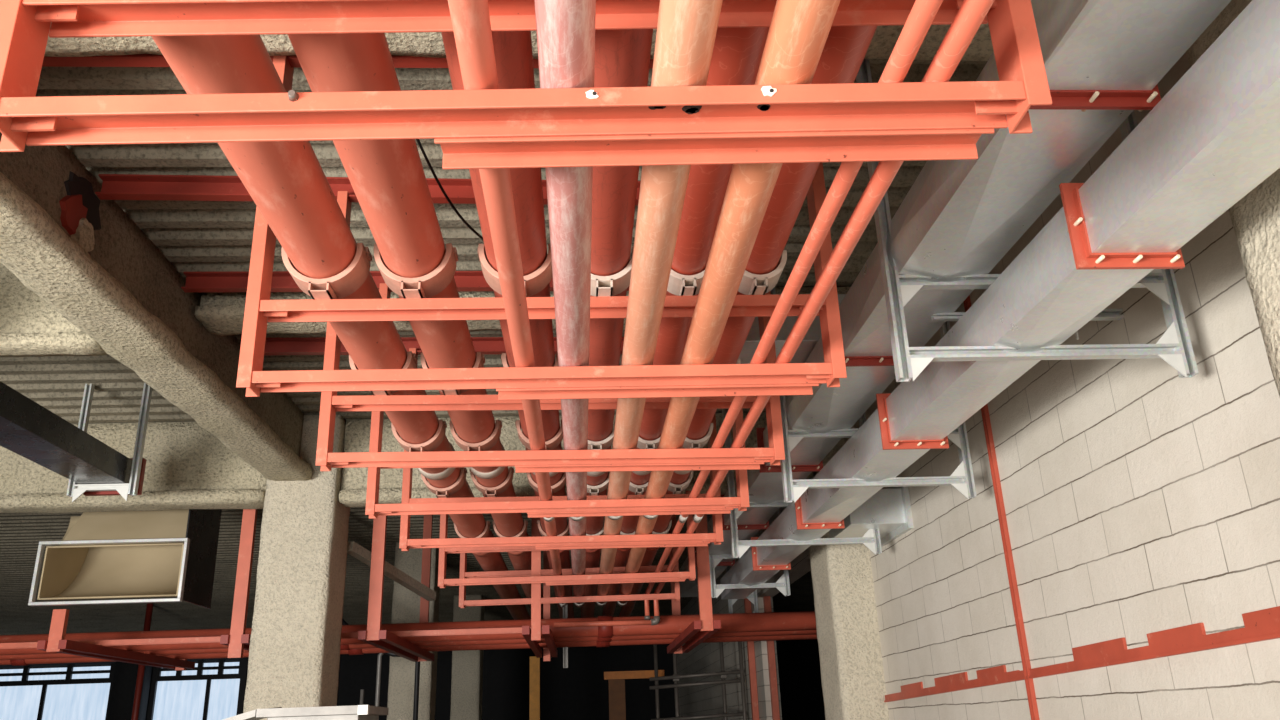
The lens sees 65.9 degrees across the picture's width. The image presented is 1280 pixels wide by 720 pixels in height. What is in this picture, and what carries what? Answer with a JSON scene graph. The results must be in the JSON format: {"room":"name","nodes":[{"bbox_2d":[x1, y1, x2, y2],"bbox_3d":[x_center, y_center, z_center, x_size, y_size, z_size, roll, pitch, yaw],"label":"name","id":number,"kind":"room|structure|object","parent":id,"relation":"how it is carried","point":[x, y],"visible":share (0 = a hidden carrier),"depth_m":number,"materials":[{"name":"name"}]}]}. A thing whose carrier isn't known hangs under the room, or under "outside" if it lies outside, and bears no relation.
{"room":"mechanical plant room","nodes":[
{"label":"mechanical plant room","id":0,"kind":"room"},
{"bbox_2d":[107,661,151,719],"bbox_3d":[-12.515,8.817,24.073,0.636,4.113,0.726,-1,-20,-4],"label":"pier","id":1,"kind":"object","parent":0,"point":[125,674],"visible":0.46,"depth_m":24.05,"materials":[{"name":"black"}]},
{"bbox_2d":[0,639,824,719],"bbox_3d":[-6.891,9.076,25.330,25.200,4.116,0.240,-1,-20,-4],"label":"wall","id":2,"kind":"structure","parent":0,"point":[579,691],"depth_m":25.73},
{"bbox_2d":[0,59,987,634],"bbox_3d":[-6.006,0.961,9.602,25.200,0.072,36.087,-1,-20,-4],"label":"ceiling","id":3,"kind":"structure","parent":0,"point":[194,236],"depth_m":7.29,"materials":[{"name":"grey concrete"}]},
{"bbox_2d":[0,263,107,356],"bbox_3d":[-7.059,-0.251,5.290,8.190,0.586,0.207,-1,-20,-4],"label":"cross beam","id":4,"kind":"structure","parent":3,"relation":"attached to","point":[30,326],"depth_m":5.45,"materials":[{"name":"beige concrete"}]},
{"bbox_2d":[66,383,152,501],"bbox_3d":[-3.995,0.619,7.451,0.486,0.924,0.050,-1,-20,-4],"label":"hanger","id":5,"kind":"object","parent":3,"relation":"hanging from","point":[74,490],"visible":0.84,"depth_m":7.44,"materials":[{"name":"grey metal"}]},
{"bbox_2d":[0,381,145,495],"bbox_3d":[-3.729,-0.848,2.878,0.408,0.276,9.996,-1,-20,-4],"label":"cable tray","id":6,"kind":"object","parent":5,"relation":"on","point":[28,429],"visible":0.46,"depth_m":6.54,"materials":[{"name":"black metal"}]},
{"bbox_2d":[36,609,194,670],"bbox_3d":[-5.027,2.795,9.722,0.235,0.348,2.952,-1,-20,-4],"label":"rack","id":7,"kind":"object","parent":3,"relation":"hanging from","point":[56,642],"visible":0.79,"depth_m":8.85,"materials":[{"name":"red metal"}]},
{"bbox_2d":[0,422,266,512],"bbox_3d":[-7.232,0.939,8.221,8.185,0.763,0.355,-1,-20,-4],"label":"cross beam","id":8,"kind":"structure","parent":3,"relation":"attached to","point":[187,467],"depth_m":8.36,"materials":[{"name":"beige concrete"}]},
{"bbox_2d":[28,509,221,608],"bbox_3d":[-4.548,1.716,8.866,1.241,1.008,0.808,-1,-20,-4],"label":"duct mouth","id":9,"kind":"object","parent":8,"relation":"attached to","point":[164,553],"visible":1,"depth_m":8.80,"materials":[{"name":"beige metal"}]},
{"bbox_2d":[0,132,311,480],"bbox_3d":[-2.608,-1.321,2.820,0.399,0.614,11.848,-1,-20,-4],"label":"girder","id":10,"kind":"object","parent":3,"relation":"attached to","point":[76,250],"visible":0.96,"depth_m":5.17,"materials":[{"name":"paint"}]},
{"bbox_2d":[220,509,257,657],"bbox_3d":[-3.554,2.128,10.057,0.235,1.920,2.952,-1,-20,-4],"label":"rack","id":11,"kind":"object","parent":3,"relation":"hanging from","point":[237,641],"visible":0.34,"depth_m":8.58,"materials":[{"name":"metal"}]},
{"bbox_2d":[0,627,530,648],"bbox_3d":[-6.451,2.573,8.805,10.968,0.041,0.108,-1,-20,-4],"label":"channel","id":12,"kind":"object","parent":11,"relation":"on","point":[519,629],"visible":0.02,"depth_m":8.96,"materials":[{"name":"red metal"}]},
{"bbox_2d":[0,611,815,654],"bbox_3d":[-4.480,2.726,9.626,15.000,0.213,0.213,-1,-20,-4],"label":"pipe","id":13,"kind":"object","parent":11,"relation":"on","point":[799,620],"visible":0.46,"depth_m":9.76,"materials":[{"name":"red metal"}]},
{"bbox_2d":[0,634,816,665],"bbox_3d":[-4.545,3.160,10.743,15.000,0.178,0.178,-1,-20,-4],"label":"pipe","id":14,"kind":"object","parent":11,"relation":"on","point":[19,662],"visible":0.32,"depth_m":10.86,"materials":[{"name":"red metal"}]},
{"bbox_2d":[0,630,816,659],"bbox_3d":[-4.509,2.937,10.123,15.000,0.159,0.159,-1,-20,-4],"label":"pipe","id":15,"kind":"object","parent":11,"relation":"on","point":[800,632],"visible":0.28,"depth_m":10.25,"materials":[{"name":"red metal"}]},
{"bbox_2d":[358,515,433,661],"bbox_3d":[-2.406,2.062,10.149,0.235,1.812,2.952,-1,-20,-4],"label":"rack","id":16,"kind":"object","parent":3,"relation":"hanging from","point":[385,640],"visible":0.77,"depth_m":8.82,"materials":[{"name":"metal"}]},
{"bbox_2d":[95,174,784,472],"bbox_3d":[-0.904,-0.185,4.804,3.444,1.476,0.222,0,-20,-5],"label":"rack","id":17,"kind":"object","parent":3,"relation":"hanging from","point":[114,186],"visible":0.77,"depth_m":4.63,"materials":[{"name":"red metal"}]},
{"bbox_2d":[349,351,417,395],"bbox_3d":[-1.193,0.072,4.575,0.299,0.199,0.154,-1,-20,-4],"label":"saddle","id":18,"kind":"object","parent":17,"relation":"on","point":[412,359],"visible":0.23,"depth_m":4.53,"materials":[{"name":"metal"}]},
{"bbox_2d":[420,352,484,394],"bbox_3d":[-0.875,0.073,4.604,0.292,0.195,0.154,-1,-20,-4],"label":"saddle","id":19,"kind":"object","parent":17,"relation":"on","point":[480,359],"visible":0.39,"depth_m":4.55,"materials":[{"name":"metal"}]},
{"bbox_2d":[501,352,558,366],"bbox_3d":[-0.507,0.073,4.636,0.287,0.193,0.154,-1,-20,-4],"label":"saddle","id":20,"kind":"object","parent":17,"relation":"on","point":[504,359],"visible":0.2,"depth_m":4.58,"materials":[{"name":"metal"}]},
{"bbox_2d":[42,54,846,399],"bbox_3d":[-0.842,-0.568,3.782,3.444,1.476,0.222,-1,-20,-3],"label":"rack","id":21,"kind":"object","parent":3,"relation":"hanging from","point":[771,379],"visible":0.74,"depth_m":3.57,"materials":[{"name":"red metal"}]},
{"bbox_2d":[281,243,371,299],"bbox_3d":[-1.134,-0.306,3.562,0.299,0.199,0.154,-1,-20,-4],"label":"saddle","id":22,"kind":"object","parent":21,"relation":"on","point":[345,283],"visible":0.83,"depth_m":3.51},
{"bbox_2d":[374,243,457,298],"bbox_3d":[-0.815,-0.309,3.581,0.292,0.195,0.154,-1,-20,-4],"label":"saddle","id":23,"kind":"object","parent":21,"relation":"on","point":[435,282],"visible":0.95,"depth_m":3.53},
{"bbox_2d":[416,139,482,239],"bbox_3d":[-0.722,-0.644,3.765,0.011,0.115,0.818,-6,-21,9],"label":"loose cable","id":24,"kind":"object","parent":21,"relation":"hanging from","point":[418,140],"visible":0.79,"depth_m":3.68,"materials":[{"name":"black rubber"}]},
{"bbox_2d":[448,0,565,606],"bbox_3d":[-0.437,0.171,3.965,0.074,0.074,13.584,-1,-20,-4],"label":"pipe","id":25,"kind":"object","parent":21,"relation":"on","point":[470,19],"visible":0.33,"depth_m":2.53,"materials":[{"name":"metal"}]},
{"bbox_2d":[477,243,552,296],"bbox_3d":[-0.447,-0.314,3.603,0.287,0.193,0.154,-1,-20,-4],"label":"saddle","id":26,"kind":"object","parent":21,"relation":"on","point":[535,282],"visible":0.61,"depth_m":3.56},
{"bbox_2d":[534,0,595,606],"bbox_3d":[-0.265,0.157,4.006,0.120,0.120,13.632,-1,-20,-4],"label":"pipe","id":27,"kind":"object","parent":21,"relation":"on","point":[565,29],"visible":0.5,"depth_m":2.54,"materials":[{"name":"pink metal"}]},
{"bbox_2d":[590,246,633,296],"bbox_3d":[-0.133,-0.313,3.620,0.264,0.181,0.154,-1,-20,-4],"label":"saddle","id":28,"kind":"object","parent":21,"relation":"on","point":[612,285],"visible":0.42,"depth_m":3.56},
{"bbox_2d":[667,269,704,295],"bbox_3d":[0.171,-0.309,3.635,0.230,0.164,0.154,-1,-20,-4],"label":"saddle","id":29,"kind":"object","parent":21,"relation":"on","point":[678,284],"visible":0.31,"depth_m":3.57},
{"bbox_2d":[617,0,840,606],"bbox_3d":[0.184,0.163,4.068,0.120,0.120,13.704,-1,-20,-4],"label":"pipe","id":30,"kind":"object","parent":21,"relation":"on","point":[799,30],"visible":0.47,"depth_m":2.58,"materials":[{"name":"orange metal"}]},
{"bbox_2d":[738,250,786,294],"bbox_3d":[0.430,-0.312,3.650,0.226,0.162,0.154,-1,-20,-4],"label":"saddle","id":31,"kind":"object","parent":21,"relation":"on","point":[751,284],"visible":0.5,"depth_m":3.59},
{"bbox_2d":[554,0,994,627],"bbox_3d":[0.028,0.193,3.650,1.040,0.326,12.960,-1,-20,-4],"label":"pipe","id":32,"kind":"object","parent":21,"relation":"on","point":[971,14],"visible":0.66,"depth_m":2.68,"materials":[{"name":"red metal"}]},
{"bbox_2d":[644,0,942,619],"bbox_3d":[0.420,0.161,3.683,0.061,0.262,12.957,-1,-20,-4],"label":"pipe","id":33,"kind":"object","parent":21,"relation":"on","point":[922,14],"visible":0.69,"depth_m":2.59,"materials":[{"name":"red metal"}]},
{"bbox_2d":[181,271,749,518],"bbox_3d":[-0.961,0.189,5.804,3.444,1.476,0.222,-1,-20,-4],"label":"rack","id":34,"kind":"object","parent":3,"relation":"hanging from","point":[217,281],"visible":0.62,"depth_m":5.61,"materials":[{"name":"red metal"}]},
{"bbox_2d":[391,420,446,451],"bbox_3d":[-1.251,0.448,5.580,0.299,0.199,0.154,-1,-20,-4],"label":"saddle","id":35,"kind":"object","parent":34,"relation":"on","point":[436,440],"visible":0.76,"depth_m":5.53,"materials":[{"name":"metal"}]},
{"bbox_2d":[151,35,530,619],"bbox_3d":[-1.366,1.099,7.529,0.255,0.255,21.000,-1,-20,-4],"label":"pipe","id":36,"kind":"object","parent":35,"relation":"on","point":[287,182],"visible":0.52,"depth_m":3.10,"materials":[{"name":"metal"}]},
{"bbox_2d":[449,420,501,450],"bbox_3d":[-0.933,0.447,5.603,0.292,0.195,0.154,-1,-20,-4],"label":"saddle","id":37,"kind":"object","parent":34,"relation":"on","point":[486,445],"visible":0.85,"depth_m":5.55,"materials":[{"name":"white metal"}]},
{"bbox_2d":[288,33,550,618],"bbox_3d":[-1.047,1.098,7.548,0.247,0.247,21.000,-1,-20,-4],"label":"pipe","id":38,"kind":"object","parent":37,"relation":"on","point":[387,178],"visible":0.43,"depth_m":3.09,"materials":[{"name":"metal"}]},
{"bbox_2d":[515,419,562,449],"bbox_3d":[-0.565,0.445,5.631,0.287,0.193,0.154,-1,-20,-4],"label":"saddle","id":39,"kind":"object","parent":34,"relation":"on","point":[554,442],"visible":0.58,"depth_m":5.58,"materials":[{"name":"metal"}]},
{"bbox_2d":[441,31,573,618],"bbox_3d":[-0.679,1.095,7.570,0.242,0.242,21.000,-1,-20,-4],"label":"pipe","id":40,"kind":"object","parent":39,"relation":"on","point":[512,49],"visible":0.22,"depth_m":3.21,"materials":[{"name":"metal"}]},
{"bbox_2d":[588,421,614,449],"bbox_3d":[-0.252,0.447,5.652,0.264,0.181,0.154,-1,-20,-4],"label":"saddle","id":41,"kind":"object","parent":34,"relation":"on","point":[604,444],"visible":0.43,"depth_m":5.58,"materials":[{"name":"white metal"}]},
{"bbox_2d":[581,29,652,617],"bbox_3d":[-0.365,1.102,7.586,0.216,0.216,21.000,-1,-20,-4],"label":"pipe","id":42,"kind":"object","parent":41,"relation":"on","point":[622,56],"visible":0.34,"depth_m":3.20,"materials":[{"name":"metal"}]},
{"bbox_2d":[637,436,660,448],"bbox_3d":[0.052,0.453,5.672,0.230,0.164,0.154,-1,-20,-4],"label":"saddle","id":43,"kind":"object","parent":34,"relation":"on","point":[642,444],"visible":0.3,"depth_m":5.60,"materials":[{"name":"white metal"}]},
{"bbox_2d":[602,27,769,616],"bbox_3d":[-0.060,1.113,7.599,0.180,0.180,21.000,-1,-20,-4],"label":"pipe","id":44,"kind":"object","parent":43,"relation":"on","point":[737,53],"visible":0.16,"depth_m":3.20,"materials":[{"name":"metal"}]},
{"bbox_2d":[683,423,712,448],"bbox_3d":[0.311,0.451,5.691,0.226,0.162,0.154,-1,-20,-4],"label":"saddle","id":45,"kind":"object","parent":34,"relation":"on","point":[688,443],"visible":0.56,"depth_m":5.63,"materials":[{"name":"white metal"}]},
{"bbox_2d":[619,26,876,616],"bbox_3d":[0.198,1.112,7.615,0.174,0.174,21.000,-1,-20,-4],"label":"pipe","id":46,"kind":"object","parent":45,"relation":"on","point":[845,49],"visible":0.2,"depth_m":3.21,"materials":[{"name":"metal"}]},
{"bbox_2d":[241,337,723,550],"bbox_3d":[-1.021,0.565,6.811,3.444,1.476,0.222,0,-20,-5],"label":"rack","id":47,"kind":"object","parent":3,"relation":"hanging from","point":[309,345],"visible":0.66,"depth_m":6.60,"materials":[{"name":"red metal"}]},
{"bbox_2d":[421,467,466,497],"bbox_3d":[-1.310,0.823,6.583,0.299,0.199,0.154,-1,-20,-4],"label":"saddle","id":48,"kind":"object","parent":47,"relation":"on","point":[440,492],"visible":0.8,"depth_m":6.53,"materials":[{"name":"metal"}]},
{"bbox_2d":[470,467,513,496],"bbox_3d":[-0.992,0.824,6.611,0.292,0.195,0.154,-1,-20,-4],"label":"saddle","id":49,"kind":"object","parent":47,"relation":"on","point":[493,491],"visible":0.85,"depth_m":6.55,"materials":[{"name":"metal"}]},
{"bbox_2d":[526,472,565,493],"bbox_3d":[-0.624,0.823,6.643,0.287,0.193,0.154,-1,-20,-4],"label":"saddle","id":50,"kind":"object","parent":47,"relation":"on","point":[555,488],"visible":0.55,"depth_m":6.58,"materials":[{"name":"white metal"}]},
{"bbox_2d":[587,472,609,495],"bbox_3d":[-0.311,0.827,6.669,0.264,0.181,0.154,-1,-20,-4],"label":"saddle","id":51,"kind":"object","parent":47,"relation":"on","point":[593,490],"visible":0.47,"depth_m":6.60,"materials":[{"name":"white metal"}]},
{"bbox_2d":[629,482,647,494],"bbox_3d":[-0.007,0.834,6.693,0.230,0.164,0.154,-1,-20,-4],"label":"saddle","id":52,"kind":"object","parent":47,"relation":"on","point":[638,489],"visible":0.36,"depth_m":6.62,"materials":[{"name":"white metal"}]},
{"bbox_2d":[667,470,692,493],"bbox_3d":[0.252,0.834,6.715,0.226,0.162,0.154,-1,-20,-4],"label":"saddle","id":53,"kind":"object","parent":47,"relation":"on","point":[676,489],"visible":0.62,"depth_m":6.65,"materials":[{"name":"white metal"}]},
{"bbox_2d":[44,19,993,60],"bbox_3d":[-0.213,-1.287,3.740,4.708,0.202,0.255,-1,-20,-4],"label":"cross beam","id":54,"kind":"structure","parent":3,"relation":"attached to","point":[883,42],"depth_m":3.70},
{"bbox_2d":[194,287,849,335],"bbox_3d":[-0.360,-0.329,6.262,4.707,0.227,0.326,-1,-20,-4],"label":"cross beam","id":55,"kind":"structure","parent":3,"relation":"attached to","point":[220,313],"depth_m":6.12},
{"bbox_2d":[0,0,1051,169],"bbox_3d":[-0.751,-1.128,2.283,3.444,1.476,0.232,-1,-20,-2],"label":"rack","id":56,"kind":"object","parent":3,"relation":"hanging from","point":[905,121],"visible":0.97,"depth_m":2.06,"materials":[{"name":"metal"}]},
{"bbox_2d":[585,90,598,98],"bbox_3d":[-0.095,-0.528,1.965,0.026,0.020,0.003,-1,-20,-2],"label":"bolt","id":57,"kind":"object","parent":56,"relation":"on","point":[589,94],"depth_m":1.96,"materials":[{"name":"metal"}]},
{"bbox_2d":[761,86,776,95],"bbox_3d":[0.258,-0.537,1.977,0.031,0.025,0.003,-1,-20,-2],"label":"bolt","id":58,"kind":"object","parent":56,"relation":"on","point":[765,90],"depth_m":1.98,"materials":[{"name":"silver metal"}]},
{"bbox_2d":[522,518,556,660],"bbox_3d":[-1.012,2.063,10.229,0.235,1.854,2.952,-1,-20,-4],"label":"rack","id":59,"kind":"object","parent":3,"relation":"hanging from","point":[531,635],"visible":0.66,"depth_m":8.81,"materials":[{"name":"red metal"}]},
{"bbox_2d":[563,605,567,667],"bbox_3d":[-0.982,3.056,12.946,0.060,1.872,0.060,-1,-20,-4],"label":"rod","id":60,"kind":"object","parent":3,"relation":"hanging from","point":[565,609],"visible":0.34,"depth_m":12.70,"materials":[{"name":"grey metal"}]},
{"bbox_2d":[459,515,679,607],"bbox_3d":[-1.188,1.677,9.786,3.444,1.476,0.113,-2,-20,-1],"label":"rack","id":61,"kind":"object","parent":3,"relation":"hanging from","point":[463,602],"visible":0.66,"depth_m":9.58,"materials":[{"name":"metal"}]},
{"bbox_2d":[339,412,813,507],"bbox_3d":[-0.519,0.859,8.660,4.091,0.772,0.321,-1,-20,-4],"label":"cross beam","id":62,"kind":"structure","parent":3,"relation":"attached to","point":[353,492],"depth_m":8.53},
{"bbox_2d":[438,490,695,587],"bbox_3d":[-0.614,1.526,8.386,2.126,0.744,0.222,-1,-20,-2],"label":"rack","id":63,"kind":"object","parent":62,"relation":"hanging from","point":[443,582],"visible":0.72,"depth_m":8.22,"materials":[{"name":"metal"}]},
{"bbox_2d":[454,521,490,537],"bbox_3d":[-1.408,1.458,8.280,0.299,0.199,0.154,-1,-20,-4],"label":"saddle","id":64,"kind":"object","parent":63,"relation":"on","point":[485,532],"visible":0.53,"depth_m":8.22,"materials":[{"name":"white metal"}]},
{"bbox_2d":[493,520,527,536],"bbox_3d":[-1.089,1.452,8.292,0.292,0.195,0.154,-1,-20,-4],"label":"saddle","id":65,"kind":"object","parent":63,"relation":"on","point":[523,531],"visible":0.58,"depth_m":8.23,"materials":[{"name":"metal"}]},
{"bbox_2d":[537,520,568,535],"bbox_3d":[-0.721,1.445,8.307,0.287,0.193,0.154,-1,-20,-4],"label":"saddle","id":66,"kind":"object","parent":63,"relation":"on","point":[541,531],"visible":0.56,"depth_m":8.25,"materials":[{"name":"metal"}]},
{"bbox_2d":[586,520,604,535],"bbox_3d":[-0.407,1.444,8.318,0.264,0.181,0.154,-1,-20,-4],"label":"saddle","id":67,"kind":"object","parent":63,"relation":"on","point":[602,530],"visible":0.19,"depth_m":8.25,"materials":[{"name":"metal"}]},
{"bbox_2d":[620,531,634,534],"bbox_3d":[-0.102,1.445,8.327,0.230,0.164,0.154,-1,-20,-4],"label":"saddle","id":68,"kind":"object","parent":63,"relation":"on","point":[621,532],"visible":0.1,"depth_m":8.25,"materials":[{"name":"metal"}]},
{"bbox_2d":[596,0,722,606],"bbox_3d":[-0.034,0.157,4.032,0.122,0.122,13.656,-1,-20,-4],"label":"pipe","id":69,"kind":"object","parent":63,"relation":"on","point":[686,32],"visible":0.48,"depth_m":2.57,"materials":[{"name":"orange metal"}]},
{"bbox_2d":[652,520,671,533],"bbox_3d":[0.157,1.441,8.337,0.226,0.162,0.154,-1,-20,-4],"label":"saddle","id":70,"kind":"object","parent":63,"relation":"on","point":[666,531],"visible":0.33,"depth_m":8.27,"materials":[{"name":"metal"}]},
{"bbox_2d":[667,514,720,653],"bbox_3d":[0.480,2.026,10.330,0.235,1.818,2.952,-1,-20,-4],"label":"rack","id":71,"kind":"object","parent":3,"relation":"hanging from","point":[707,626],"visible":0.65,"depth_m":8.89,"materials":[{"name":"metal"}]},
{"bbox_2d":[726,547,757,613],"bbox_3d":[1.329,2.790,13.045,0.384,1.465,0.048,-1,-20,-4],"label":"hanger","id":72,"kind":"object","parent":3,"relation":"hanging from","point":[752,597],"visible":0.16,"depth_m":12.90,"materials":[{"name":"grey metal"}]},
{"bbox_2d":[707,507,789,597],"bbox_3d":[1.060,1.642,9.930,0.780,1.465,0.048,-1,-20,-4],"label":"hanger","id":73,"kind":"object","parent":3,"relation":"hanging from","point":[783,585],"visible":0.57,"depth_m":9.72,"materials":[{"name":"grey metal"}]},
{"bbox_2d":[754,507,810,597],"bbox_3d":[1.835,1.990,11.616,0.204,0.996,4.680,-1,-20,-4],"label":"air duct","id":74,"kind":"object","parent":73,"relation":"hanging from","point":[800,565],"visible":0.21,"depth_m":11.83,"materials":[{"name":"grey metal"}]},
{"bbox_2d":[720,0,1279,598],"bbox_3d":[1.419,-0.028,4.070,0.332,0.290,14.638,-1,-20,-4],"label":"air duct","id":75,"kind":"object","parent":73,"relation":"hanging from","point":[1213,138],"visible":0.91,"depth_m":3.00,"materials":[{"name":"grey metal"}]},
{"bbox_2d":[722,409,881,557],"bbox_3d":[1.228,0.790,7.654,1.128,1.465,0.048,-1,-20,-4],"label":"hanger","id":76,"kind":"object","parent":3,"relation":"hanging from","point":[871,540],"visible":0.48,"depth_m":7.45,"materials":[{"name":"grey metal"}]},
{"bbox_2d":[679,0,1230,596],"bbox_3d":[1.110,0.070,5.171,0.493,0.305,16.798,-1,-20,-4],"label":"air duct","id":77,"kind":"object","parent":76,"relation":"hanging from","point":[1105,61],"depth_m":3.25,"materials":[{"name":"grey metal"}]},
{"bbox_2d":[738,294,845,363],"bbox_3d":[0.833,-0.155,5.290,0.786,0.306,0.432,-1,-20,-4],"label":"duct","id":78,"kind":"object","parent":77,"relation":"on","point":[813,334],"visible":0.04,"depth_m":5.10,"materials":[{"name":"grey metal"}]},
{"bbox_2d":[770,287,976,502],"bbox_3d":[1.342,0.118,5.859,1.098,1.465,0.048,-1,-20,-4],"label":"hanger","id":79,"kind":"object","parent":3,"relation":"hanging from","point":[962,478],"visible":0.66,"depth_m":5.66,"materials":[{"name":"grey metal"}]},
{"bbox_2d":[856,59,1198,381],"bbox_3d":[1.490,-0.609,3.920,1.134,1.465,0.048,-1,-20,-4],"label":"hanger","id":80,"kind":"object","parent":3,"relation":"hanging from","point":[1174,346],"visible":0.71,"depth_m":3.73,"materials":[{"name":"grey metal"}]},
{"bbox_2d":[677,548,781,719],"bbox_3d":[1.399,6.598,19.490,0.204,4.116,13.320,-1,-20,-4],"label":"wall","id":81,"kind":"structure","parent":0,"point":[705,657],"depth_m":17.30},
{"bbox_2d":[744,598,758,719],"bbox_3d":[1.580,4.481,13.813,0.084,4.116,0.096,-1,-20,-4],"label":"post","id":82,"kind":"object","parent":81,"relation":"attached to","point":[747,604],"visible":0.47,"depth_m":13.80,"materials":[{"name":"red metal"}]},
{"bbox_2d":[855,52,1279,719],"bbox_3d":[2.396,0.199,2.375,0.204,4.116,13.920,-1,-20,-4],"label":"wall","id":83,"kind":"structure","parent":0,"point":[1140,498],"depth_m":4.52,"materials":[{"name":"beige brick"}]},
{"bbox_2d":[829,486,912,546],"bbox_3d":[1.764,1.200,7.641,0.468,0.360,0.780,-1,-20,-4],"label":"duct","id":84,"kind":"object","parent":83,"relation":"attached to","point":[888,511],"visible":0.59,"depth_m":7.34,"materials":[{"name":"grey metal"}]},
{"bbox_2d":[884,606,1279,701],"bbox_3d":[2.141,1.683,5.385,0.084,0.211,5.496,-1,-20,-4],"label":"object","id":85,"kind":"structure","parent":83,"relation":"attached to","point":[1260,625],"depth_m":4.42,"materials":[{"name":"red metal"}]},
{"bbox_2d":[1075,309,1123,338],"bbox_3d":[1.986,-0.154,4.400,0.348,0.144,0.047,-1,-20,-4],"label":"bracket","id":86,"kind":"object","parent":83,"relation":"attached to","point":[1106,314],"visible":0.35,"depth_m":4.42,"materials":[{"name":"grey metal"}]},
{"bbox_3d":[-5.857,4.891,8.094,25.200,0.120,36.000,-1,-20,-4],"label":"floor","id":87,"kind":"structure","parent":0,"visible":0},
{"bbox_2d":[0,663,114,719],"bbox_3d":[-15.391,9.347,24.317,4.548,3.492,0.132,-1,-20,-4],"label":"window","id":88,"kind":"structure","parent":87,"relation":"on","point":[52,695],"depth_m":24.75,"materials":[{"name":"grey"}]},
{"bbox_2d":[131,603,152,719],"bbox_3d":[-9.572,6.725,18.740,0.117,4.116,0.120,-1,-20,-4],"label":"standpipe","id":89,"kind":"object","parent":87,"relation":"on","point":[149,609],"visible":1,"depth_m":18.92,"materials":[{"name":"red metal"}]},
{"bbox_2d":[145,658,248,719],"bbox_3d":[-11.122,9.290,24.587,2.352,3.492,0.132,-1,-20,-4],"label":"window","id":90,"kind":"structure","parent":87,"relation":"on","point":[199,696],"depth_m":24.94,"materials":[{"name":"grey"}]},
{"bbox_2d":[243,414,349,719],"bbox_3d":[-2.807,2.498,8.043,0.592,4.128,0.631,-1,-20,-4],"label":"column","id":91,"kind":"structure","parent":87,"relation":"on","point":[294,660],"depth_m":8.01,"materials":[{"name":"paint"}]},
{"bbox_2d":[347,542,435,600],"bbox_3d":[-2.380,2.062,9.547,0.084,0.347,1.660,-7,-21,14],"label":"brace","id":92,"kind":"object","parent":91,"relation":"attached to","point":[354,549],"visible":0.86,"depth_m":9.54,"materials":[{"name":"paint"}]},
{"bbox_2d":[222,705,388,719],"bbox_3d":[-2.053,2.833,5.538,1.086,1.692,0.732,-1,-20,-4],"label":"metal box","id":93,"kind":"object","parent":87,"relation":"on","point":[356,712],"visible":1,"depth_m":5.53,"materials":[{"name":"white metal"}]},
{"bbox_2d":[360,689,363,704],"bbox_3d":[-3.219,4.812,11.229,0.043,2.028,0.043,-1,-20,-4],"label":"conduit","id":94,"kind":"object","parent":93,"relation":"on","point":[361,690],"visible":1,"depth_m":11.54,"materials":[{"name":"metal"}]},
{"bbox_2d":[375,653,383,705],"bbox_3d":[-3.290,4.537,11.328,0.744,2.618,0.053,-1,-20,-4],"label":"conduit","id":95,"kind":"object","parent":87,"relation":"on","point":[379,659],"visible":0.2,"depth_m":11.62,"materials":[{"name":"grey metal"}]},
{"bbox_2d":[342,618,419,719],"bbox_3d":[-3.212,4.275,11.302,1.317,3.085,0.060,-1,-20,-4],"label":"frame","id":96,"kind":"object","parent":87,"relation":"on","point":[417,664],"visible":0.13,"depth_m":11.50,"materials":[{"name":"black metal"}]},
{"bbox_2d":[387,542,439,719],"bbox_3d":[-3.162,4.628,13.739,0.593,4.126,0.617,-1,-20,-4],"label":"column","id":97,"kind":"structure","parent":87,"relation":"on","point":[405,603],"depth_m":13.77,"materials":[{"name":"paint"}]},
{"bbox_2d":[450,595,484,719],"bbox_3d":[-3.413,6.768,19.468,0.573,4.130,0.736,-1,-20,-4],"label":"column","id":98,"kind":"structure","parent":87,"relation":"on","point":[467,665],"depth_m":19.33,"materials":[{"name":"paint"}]},
{"bbox_2d":[529,656,539,719],"bbox_3d":[-1.671,6.083,15.681,0.162,2.640,0.168,-1,-20,-4],"label":"post","id":99,"kind":"object","parent":87,"relation":"on","point":[534,708],"visible":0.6,"depth_m":15.88,"materials":[{"name":"paint"}]},
{"bbox_2d":[604,670,664,719],"bbox_3d":[-0.060,6.204,15.768,0.984,2.364,0.240,-1,-20,-4],"label":"gantry","id":100,"kind":"object","parent":87,"relation":"on","point":[616,679],"visible":0.9,"depth_m":15.99,"materials":[{"name":"paint"}]},
{"bbox_2d":[649,642,746,719],"bbox_3d":[0.906,5.530,14.793,1.553,2.880,0.821,-7,-21,14],"label":"scaffold","id":101,"kind":"object","parent":87,"relation":"on","point":[723,674],"visible":0.92,"depth_m":14.74,"materials":[{"name":"black metal"}]},
{"bbox_2d":[763,596,779,719],"bbox_3d":[1.777,4.248,13.206,0.084,4.116,0.096,-1,-20,-4],"label":"post","id":102,"kind":"object","parent":87,"relation":"on","point":[766,599],"visible":0.47,"depth_m":13.19,"materials":[{"name":"red metal"}]},
{"bbox_2d":[809,424,888,719],"bbox_3d":[1.957,2.449,8.384,0.761,4.133,0.715,-1,-20,-4],"label":"column","id":103,"kind":"structure","parent":87,"relation":"on","point":[847,628],"depth_m":8.16,"materials":[{"name":"paint"}]},
{"bbox_2d":[963,295,1039,719],"bbox_3d":[2.098,1.372,5.501,0.025,4.116,0.048,-1,-20,-4],"label":"wall post","id":104,"kind":"object","parent":87,"relation":"on","point":[1032,702],"visible":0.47,"depth_m":5.58,"materials":[{"name":"red metal"}]},
{"bbox_2d":[1186,0,1279,395],"bbox_3d":[2.331,0.239,2.479,0.824,4.127,0.846,-1,-20,-4],"label":"column","id":105,"kind":"structure","parent":87,"relation":"on","point":[1255,218],"depth_m":3.00,"materials":[{"name":"paint"}]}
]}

